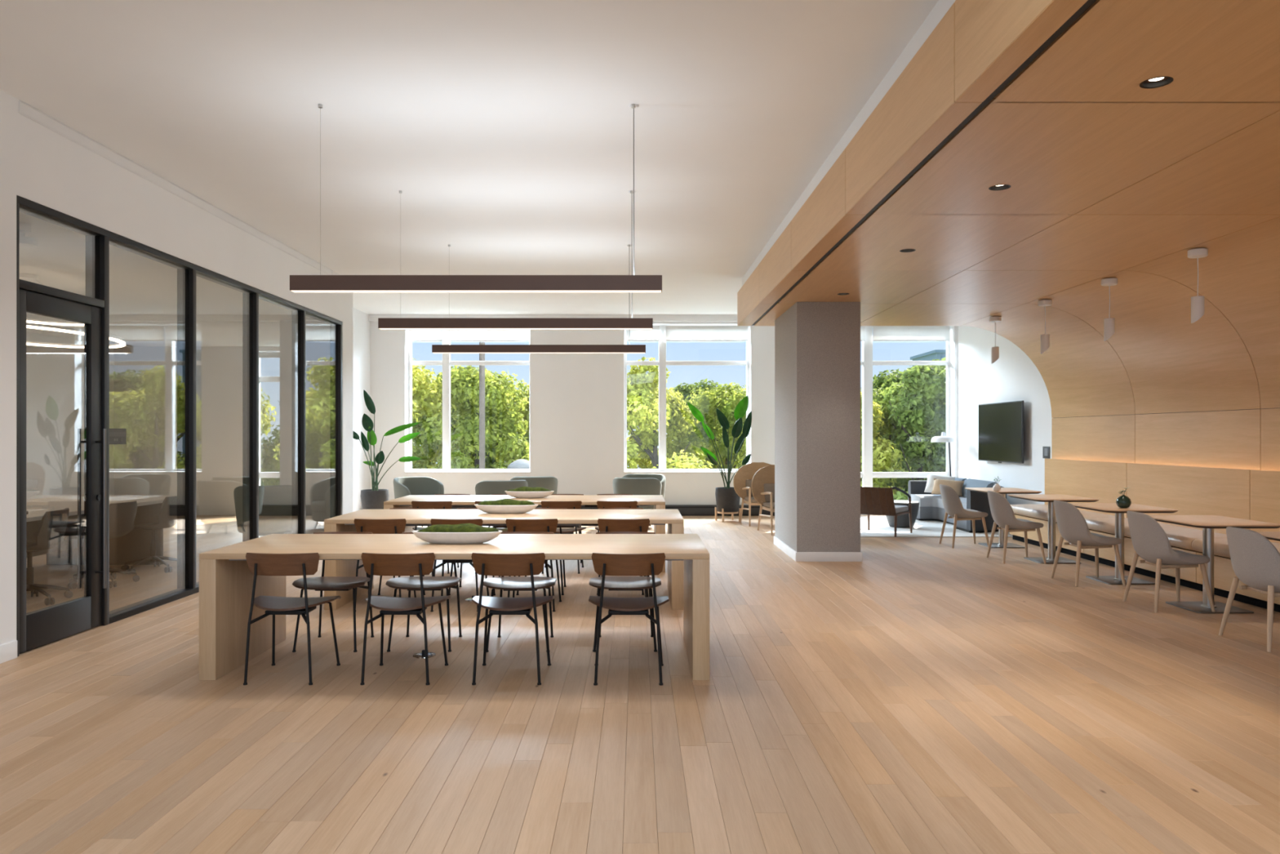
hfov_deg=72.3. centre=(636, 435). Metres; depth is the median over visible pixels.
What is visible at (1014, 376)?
wall
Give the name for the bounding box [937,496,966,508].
seat cushion
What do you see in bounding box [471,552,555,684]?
dining chair
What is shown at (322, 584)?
dining chair
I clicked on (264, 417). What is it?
deciduous tree
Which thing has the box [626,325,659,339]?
roller blind
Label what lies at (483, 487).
lounge chair
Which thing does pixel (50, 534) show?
office chair
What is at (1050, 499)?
cafe table
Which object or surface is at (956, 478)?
cushion
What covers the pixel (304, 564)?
dining chair
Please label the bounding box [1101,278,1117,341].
pendant light
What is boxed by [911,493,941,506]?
seat cushion
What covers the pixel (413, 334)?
roller blind
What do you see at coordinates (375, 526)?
dining chair
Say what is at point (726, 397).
deciduous tree
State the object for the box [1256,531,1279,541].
cafe table
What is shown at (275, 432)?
deciduous tree
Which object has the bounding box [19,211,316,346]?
ceiling
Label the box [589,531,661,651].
dining chair
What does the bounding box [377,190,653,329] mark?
linear pendant light
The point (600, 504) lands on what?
dining chair
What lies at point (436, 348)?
linear pendant light
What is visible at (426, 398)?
deciduous tree
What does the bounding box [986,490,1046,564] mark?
cafe chair
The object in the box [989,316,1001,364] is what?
pendant light
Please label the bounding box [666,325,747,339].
roller blind
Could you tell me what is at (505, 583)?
dining chair
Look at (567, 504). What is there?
dining chair
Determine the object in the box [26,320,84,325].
diffuser
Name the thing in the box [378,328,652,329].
diffuser
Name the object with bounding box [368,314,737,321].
trim
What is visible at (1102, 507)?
cafe table
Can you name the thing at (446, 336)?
window
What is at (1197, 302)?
pendant light
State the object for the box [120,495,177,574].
office chair
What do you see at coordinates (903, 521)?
drum side table
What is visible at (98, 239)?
glass wall
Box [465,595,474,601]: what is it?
floor outlet
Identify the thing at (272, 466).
deciduous tree
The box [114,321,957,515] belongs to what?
wall
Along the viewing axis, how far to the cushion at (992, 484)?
13.30 m
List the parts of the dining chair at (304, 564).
leg, seat arm, leg, backrest, seat, seat arm, leg, leg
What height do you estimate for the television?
0.957 m
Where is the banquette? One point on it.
(1254, 495)
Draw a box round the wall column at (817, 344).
[774,302,860,551]
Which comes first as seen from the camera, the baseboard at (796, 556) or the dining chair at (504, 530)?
the dining chair at (504, 530)
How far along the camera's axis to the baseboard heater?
15.87 m
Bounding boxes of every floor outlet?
[412,649,435,657]
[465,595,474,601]
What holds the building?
on the ground
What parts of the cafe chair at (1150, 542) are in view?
leg, leg, under frame, leg, leg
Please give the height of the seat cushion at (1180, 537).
0.124 m
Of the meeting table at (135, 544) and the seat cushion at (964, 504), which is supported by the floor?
the meeting table at (135, 544)
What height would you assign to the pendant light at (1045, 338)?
0.605 m
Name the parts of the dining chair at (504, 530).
seat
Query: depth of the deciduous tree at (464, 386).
24.06 m
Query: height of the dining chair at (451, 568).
0.759 m
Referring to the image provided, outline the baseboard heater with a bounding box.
[451,504,774,515]
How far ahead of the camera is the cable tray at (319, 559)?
5.58 m
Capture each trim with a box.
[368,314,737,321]
[742,0,955,285]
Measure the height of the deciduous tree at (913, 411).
7.757 m
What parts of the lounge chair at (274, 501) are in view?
seat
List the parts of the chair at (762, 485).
leg, rail, seat rail, seat, leg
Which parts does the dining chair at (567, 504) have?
backrest, seat, leg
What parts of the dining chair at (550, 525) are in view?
leg, backrest, leg, leg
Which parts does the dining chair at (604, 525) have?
backrest, leg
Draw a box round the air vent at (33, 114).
[18,99,332,275]
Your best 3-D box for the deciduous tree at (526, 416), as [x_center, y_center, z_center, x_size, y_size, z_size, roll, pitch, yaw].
[-2.698,1.769,27.689,4.498,7.764,3.973,0,0,40]
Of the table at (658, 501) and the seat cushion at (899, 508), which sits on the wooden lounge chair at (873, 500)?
the seat cushion at (899, 508)
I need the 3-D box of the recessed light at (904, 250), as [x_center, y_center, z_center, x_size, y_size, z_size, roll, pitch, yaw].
[2.255,-1.573,7.300,0.128,0.058,0.128,0,0,0]
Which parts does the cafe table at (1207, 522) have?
post, plate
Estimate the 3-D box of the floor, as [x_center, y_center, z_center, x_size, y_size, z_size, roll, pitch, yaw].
[-1.650,1.524,6.080,15.900,0.160,20.560,0,0,0]
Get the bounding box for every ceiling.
[0,0,938,314]
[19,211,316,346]
[737,0,1279,471]
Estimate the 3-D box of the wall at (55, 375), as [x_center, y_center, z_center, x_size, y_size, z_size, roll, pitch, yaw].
[-6.955,-0.156,10.450,5.490,3.200,11.100,0,0,0]
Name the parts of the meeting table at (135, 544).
modesty panel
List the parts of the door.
rail, rail, pull handle, pull handle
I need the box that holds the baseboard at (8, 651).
[0,640,17,663]
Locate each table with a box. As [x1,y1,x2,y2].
[26,496,169,564]
[199,533,709,679]
[324,509,684,609]
[383,494,665,572]
[885,500,919,528]
[964,487,1041,547]
[1008,494,1098,564]
[1070,502,1177,584]
[1149,515,1279,613]
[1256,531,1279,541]
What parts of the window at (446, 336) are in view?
sill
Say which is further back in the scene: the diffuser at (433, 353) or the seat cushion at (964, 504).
the seat cushion at (964, 504)
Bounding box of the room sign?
[109,428,126,444]
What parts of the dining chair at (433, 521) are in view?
leg, seat arm, leg, backrest, leg, leg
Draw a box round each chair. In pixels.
[26,507,73,605]
[63,500,139,589]
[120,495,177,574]
[233,484,291,535]
[243,552,341,684]
[292,531,373,652]
[353,518,416,600]
[360,552,450,684]
[377,507,434,595]
[385,532,462,652]
[393,476,444,526]
[411,501,459,573]
[430,518,488,611]
[434,493,470,494]
[448,507,500,595]
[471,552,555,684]
[475,480,528,527]
[475,501,507,532]
[483,531,556,652]
[488,493,506,528]
[505,518,561,611]
[510,475,557,493]
[515,507,566,595]
[541,501,586,573]
[551,493,583,563]
[588,552,668,685]
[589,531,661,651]
[595,501,637,530]
[596,493,632,532]
[596,507,644,595]
[597,518,649,596]
[612,477,662,525]
[622,473,666,498]
[733,462,770,526]
[751,464,774,535]
[860,486,912,537]
[938,484,989,548]
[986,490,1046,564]
[1050,500,1125,586]
[1122,511,1215,613]
[1218,526,1279,652]
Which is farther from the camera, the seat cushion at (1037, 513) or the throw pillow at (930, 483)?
the throw pillow at (930, 483)
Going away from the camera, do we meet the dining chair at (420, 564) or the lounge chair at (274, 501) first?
the dining chair at (420, 564)
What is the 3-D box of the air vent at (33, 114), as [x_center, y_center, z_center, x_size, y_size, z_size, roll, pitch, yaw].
[-4.047,-2.159,8.690,0.006,0.086,5.900,0,0,0]
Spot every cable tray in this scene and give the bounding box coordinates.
[319,559,591,559]
[405,524,649,525]
[451,505,639,507]
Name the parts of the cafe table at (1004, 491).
plate, post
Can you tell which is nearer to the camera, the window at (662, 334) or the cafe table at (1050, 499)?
the cafe table at (1050, 499)
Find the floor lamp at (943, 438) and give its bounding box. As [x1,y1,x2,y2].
[930,431,955,476]
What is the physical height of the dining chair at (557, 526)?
0.759 m
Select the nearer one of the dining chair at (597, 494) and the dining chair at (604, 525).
the dining chair at (604, 525)
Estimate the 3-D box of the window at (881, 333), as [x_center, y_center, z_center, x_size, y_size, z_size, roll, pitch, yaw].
[4.610,-0.356,16.222,2.380,3.400,0.176,0,0,0]
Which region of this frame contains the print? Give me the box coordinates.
[109,431,124,441]
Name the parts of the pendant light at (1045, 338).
lamp shade, cord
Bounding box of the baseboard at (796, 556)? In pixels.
[773,536,862,561]
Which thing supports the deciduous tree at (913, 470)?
on the ground
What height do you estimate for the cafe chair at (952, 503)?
0.812 m
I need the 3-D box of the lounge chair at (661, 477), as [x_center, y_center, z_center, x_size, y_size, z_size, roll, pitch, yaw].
[0.104,1.048,14.768,0.784,0.800,0.677,0,0,14]
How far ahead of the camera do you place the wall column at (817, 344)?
10.09 m
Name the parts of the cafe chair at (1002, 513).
leg, leg, under frame, leg, leg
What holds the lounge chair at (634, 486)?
on the floor
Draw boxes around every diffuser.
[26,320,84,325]
[26,324,125,348]
[291,290,661,292]
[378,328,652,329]
[433,352,644,353]
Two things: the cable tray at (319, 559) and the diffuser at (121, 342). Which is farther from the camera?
the diffuser at (121, 342)
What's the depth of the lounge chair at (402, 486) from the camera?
13.93 m
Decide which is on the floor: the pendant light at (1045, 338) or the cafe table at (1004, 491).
the cafe table at (1004, 491)
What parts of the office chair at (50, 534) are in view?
arm, arm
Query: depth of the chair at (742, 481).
14.59 m
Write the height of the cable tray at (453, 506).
0.060 m
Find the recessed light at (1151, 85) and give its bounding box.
[1139,76,1173,88]
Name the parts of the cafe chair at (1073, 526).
leg, leg, under frame, leg, leg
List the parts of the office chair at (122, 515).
arm, arm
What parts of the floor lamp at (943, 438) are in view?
lamp shade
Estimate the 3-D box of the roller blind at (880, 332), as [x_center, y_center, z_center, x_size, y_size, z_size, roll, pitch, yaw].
[5.058,-1.901,16.142,1.415,0.270,0.004,0,0,0]
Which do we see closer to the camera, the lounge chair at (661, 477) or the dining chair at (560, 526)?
the dining chair at (560, 526)
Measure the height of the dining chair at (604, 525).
0.759 m
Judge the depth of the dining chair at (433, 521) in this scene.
7.25 m
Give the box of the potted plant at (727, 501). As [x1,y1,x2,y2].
[687,395,751,522]
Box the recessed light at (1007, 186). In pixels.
[988,184,1010,190]
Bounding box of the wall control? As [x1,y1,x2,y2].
[1042,446,1049,458]
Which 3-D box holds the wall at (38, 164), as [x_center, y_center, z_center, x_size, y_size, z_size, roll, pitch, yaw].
[-4.540,-0.381,5.900,0.980,3.650,20.200,0,0,0]
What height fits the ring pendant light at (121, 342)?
0.628 m
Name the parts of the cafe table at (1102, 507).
post, plate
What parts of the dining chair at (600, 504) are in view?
backrest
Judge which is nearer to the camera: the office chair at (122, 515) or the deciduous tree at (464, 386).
the office chair at (122, 515)
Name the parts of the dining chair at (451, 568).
leg, leg, backrest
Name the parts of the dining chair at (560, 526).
backrest, leg, leg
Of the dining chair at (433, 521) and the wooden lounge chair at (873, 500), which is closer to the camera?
the dining chair at (433, 521)
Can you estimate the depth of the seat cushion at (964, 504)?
13.19 m
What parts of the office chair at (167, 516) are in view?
arm, arm, arm, arm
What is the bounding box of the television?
[978,400,1023,463]
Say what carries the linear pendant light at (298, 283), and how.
hanging from the ceiling at (504, 128)
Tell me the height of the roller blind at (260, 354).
0.080 m
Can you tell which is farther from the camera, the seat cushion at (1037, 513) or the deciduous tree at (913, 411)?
the deciduous tree at (913, 411)
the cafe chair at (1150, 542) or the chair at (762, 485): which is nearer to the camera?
the cafe chair at (1150, 542)
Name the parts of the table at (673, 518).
leg panel, leg panel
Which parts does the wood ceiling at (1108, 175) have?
fascia panel, fascia panel, fascia panel, soffit panel, soffit panel, fascia panel, soffit panel, soffit panel, fascia panel, soffit panel, curved panel, soffit panel, wall panel, soffit panel, soffit panel, curved panel, soffit panel, wall panel, curved panel, wall panel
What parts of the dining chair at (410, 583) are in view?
leg, leg, seat, leg, leg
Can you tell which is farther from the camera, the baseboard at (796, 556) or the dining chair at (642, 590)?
the baseboard at (796, 556)
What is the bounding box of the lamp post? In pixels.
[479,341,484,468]
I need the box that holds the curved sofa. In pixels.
[907,477,1006,532]
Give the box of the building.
[910,349,946,366]
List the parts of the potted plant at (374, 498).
stem, stem, stem, pot, stem, stem, stem, stem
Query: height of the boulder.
0.562 m
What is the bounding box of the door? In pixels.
[19,288,106,653]
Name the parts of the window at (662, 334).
sill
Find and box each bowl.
[412,523,502,543]
[474,498,537,513]
[504,486,554,497]
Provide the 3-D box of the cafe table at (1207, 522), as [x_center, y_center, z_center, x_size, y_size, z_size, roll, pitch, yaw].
[4.800,1.074,7.360,0.700,0.740,0.900,0,0,0]
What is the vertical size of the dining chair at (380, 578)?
0.759 m
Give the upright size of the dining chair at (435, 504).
0.759 m
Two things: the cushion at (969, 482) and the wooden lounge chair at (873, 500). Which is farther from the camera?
the cushion at (969, 482)
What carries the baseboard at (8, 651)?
attached to the wall at (38, 164)
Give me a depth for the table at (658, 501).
9.63 m
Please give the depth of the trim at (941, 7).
5.75 m
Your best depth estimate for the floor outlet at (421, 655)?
5.75 m
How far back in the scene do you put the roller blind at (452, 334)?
16.14 m
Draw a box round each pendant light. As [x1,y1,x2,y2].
[19,273,125,348]
[289,103,662,292]
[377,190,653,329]
[431,244,645,353]
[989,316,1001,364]
[1038,299,1052,354]
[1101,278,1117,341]
[1187,248,1208,323]
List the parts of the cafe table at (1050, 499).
post, plate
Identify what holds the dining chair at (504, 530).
on the floor
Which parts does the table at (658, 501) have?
leg panel, leg panel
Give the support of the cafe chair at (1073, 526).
on the floor
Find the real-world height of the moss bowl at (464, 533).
0.128 m
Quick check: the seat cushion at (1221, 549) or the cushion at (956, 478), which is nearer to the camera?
the seat cushion at (1221, 549)
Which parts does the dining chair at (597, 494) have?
backrest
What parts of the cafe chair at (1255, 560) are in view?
leg, under frame, leg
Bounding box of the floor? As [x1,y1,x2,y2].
[0,515,1279,853]
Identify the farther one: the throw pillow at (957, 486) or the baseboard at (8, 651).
the throw pillow at (957, 486)
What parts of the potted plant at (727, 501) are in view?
stem, stand leg, stem, stem, stand leg, stem, pot, stem, stem, stem, stem, stand leg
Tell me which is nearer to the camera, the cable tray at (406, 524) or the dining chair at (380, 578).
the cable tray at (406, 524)
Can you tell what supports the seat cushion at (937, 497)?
on the curved sofa
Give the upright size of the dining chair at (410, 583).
0.759 m
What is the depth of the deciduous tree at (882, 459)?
22.64 m
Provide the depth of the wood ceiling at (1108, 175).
6.29 m
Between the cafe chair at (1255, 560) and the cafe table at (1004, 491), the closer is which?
the cafe chair at (1255, 560)
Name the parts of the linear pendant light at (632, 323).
power cord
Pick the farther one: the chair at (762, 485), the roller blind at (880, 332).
the roller blind at (880, 332)
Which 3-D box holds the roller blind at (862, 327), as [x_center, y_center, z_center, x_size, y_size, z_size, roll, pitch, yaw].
[3.828,-1.901,16.142,0.745,0.270,0.004,0,0,0]
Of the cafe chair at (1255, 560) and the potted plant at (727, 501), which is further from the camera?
the potted plant at (727, 501)
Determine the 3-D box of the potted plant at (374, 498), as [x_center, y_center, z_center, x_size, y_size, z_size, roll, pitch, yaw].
[-4.180,0.342,14.436,1.210,2.206,0.449,0,0,-15]
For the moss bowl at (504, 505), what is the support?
on the table at (673, 518)
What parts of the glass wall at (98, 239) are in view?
sill rail, head rail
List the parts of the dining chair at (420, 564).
leg, seat arm, leg, backrest, seat, seat arm, leg, leg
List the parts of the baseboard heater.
foot rail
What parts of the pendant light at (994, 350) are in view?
lamp shade, cord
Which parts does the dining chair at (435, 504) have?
seat, backrest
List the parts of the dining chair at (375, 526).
leg, backrest, leg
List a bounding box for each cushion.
[894,505,908,513]
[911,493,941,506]
[935,495,941,506]
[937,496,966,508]
[954,477,966,480]
[961,478,995,497]
[961,502,966,508]
[986,482,995,487]
[1010,503,1115,522]
[1084,517,1226,550]
[1191,537,1279,557]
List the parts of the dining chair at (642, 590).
backrest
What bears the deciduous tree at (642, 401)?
on the ground
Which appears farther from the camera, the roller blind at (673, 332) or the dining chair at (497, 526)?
the roller blind at (673, 332)
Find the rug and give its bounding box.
[860,516,1012,537]
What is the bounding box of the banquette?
[1009,458,1279,612]
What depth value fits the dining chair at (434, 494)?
10.37 m
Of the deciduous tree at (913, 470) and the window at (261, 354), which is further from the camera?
the deciduous tree at (913, 470)
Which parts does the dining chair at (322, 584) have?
leg, leg, seat, backrest, leg, seat arm, leg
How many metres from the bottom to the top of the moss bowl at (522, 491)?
0.130 m
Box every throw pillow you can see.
[924,472,955,492]
[931,478,964,496]
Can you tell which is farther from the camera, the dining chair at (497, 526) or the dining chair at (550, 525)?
the dining chair at (497, 526)
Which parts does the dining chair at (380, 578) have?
leg, backrest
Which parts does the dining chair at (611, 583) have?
leg, seat, backrest, leg, leg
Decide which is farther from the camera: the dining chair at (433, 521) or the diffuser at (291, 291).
the dining chair at (433, 521)
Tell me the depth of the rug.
13.21 m
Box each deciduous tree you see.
[260,386,278,485]
[260,400,279,484]
[266,431,275,484]
[272,358,474,470]
[412,365,528,468]
[419,368,517,468]
[493,383,528,464]
[626,356,721,468]
[657,377,745,468]
[675,382,746,468]
[860,368,914,486]
[860,391,907,499]
[872,356,946,500]
[894,431,946,488]
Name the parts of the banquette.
panel, panel, panel, panel, panel, panel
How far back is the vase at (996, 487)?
11.18 m
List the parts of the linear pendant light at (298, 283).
power cord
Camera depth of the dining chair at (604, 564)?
5.12 m
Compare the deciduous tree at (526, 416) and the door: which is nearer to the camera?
the door
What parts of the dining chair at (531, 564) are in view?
leg, seat arm, leg, backrest, seat, seat arm, leg, leg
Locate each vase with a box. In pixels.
[992,476,1001,491]
[1115,487,1131,508]
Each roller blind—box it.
[258,352,279,356]
[408,329,442,339]
[448,329,528,339]
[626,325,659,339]
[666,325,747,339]
[860,325,865,339]
[873,325,950,339]
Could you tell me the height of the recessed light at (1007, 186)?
0.058 m
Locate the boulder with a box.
[506,458,528,468]
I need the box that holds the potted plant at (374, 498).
[352,390,421,509]
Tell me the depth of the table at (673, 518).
7.58 m
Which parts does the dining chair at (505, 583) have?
leg, leg, seat, backrest, leg, leg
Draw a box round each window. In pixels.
[258,351,279,485]
[404,329,529,472]
[624,324,749,472]
[860,325,950,487]
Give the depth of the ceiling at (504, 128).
6.08 m
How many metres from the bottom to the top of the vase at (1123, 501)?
0.201 m
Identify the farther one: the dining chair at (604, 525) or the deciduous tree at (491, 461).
the deciduous tree at (491, 461)
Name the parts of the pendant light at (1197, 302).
lamp shade, cord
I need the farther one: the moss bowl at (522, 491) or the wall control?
the wall control
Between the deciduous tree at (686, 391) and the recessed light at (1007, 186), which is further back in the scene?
the deciduous tree at (686, 391)
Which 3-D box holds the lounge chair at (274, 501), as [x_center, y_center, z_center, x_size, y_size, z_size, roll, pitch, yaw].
[-4.974,1.048,11.733,0.784,0.800,0.677,0,0,-20]
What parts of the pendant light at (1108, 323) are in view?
lamp shade, cord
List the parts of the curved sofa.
seat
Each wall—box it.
[0,88,370,644]
[16,195,342,656]
[26,331,114,499]
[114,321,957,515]
[957,325,1051,504]
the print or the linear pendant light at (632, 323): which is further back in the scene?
the linear pendant light at (632, 323)
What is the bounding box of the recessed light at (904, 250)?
[899,248,915,252]
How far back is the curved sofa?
14.38 m
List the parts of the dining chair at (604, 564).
leg, seat arm, seat, backrest, seat arm, leg, leg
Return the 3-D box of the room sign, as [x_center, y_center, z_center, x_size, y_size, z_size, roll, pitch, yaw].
[-4.086,0.003,6.882,0.009,0.125,0.250,0,0,0]
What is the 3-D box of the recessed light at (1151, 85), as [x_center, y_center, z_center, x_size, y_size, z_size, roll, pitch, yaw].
[2.270,-1.573,3.830,0.128,0.058,0.128,0,0,0]
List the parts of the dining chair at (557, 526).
backrest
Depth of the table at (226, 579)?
5.38 m
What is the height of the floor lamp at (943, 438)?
1.517 m
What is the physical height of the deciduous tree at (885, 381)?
7.896 m

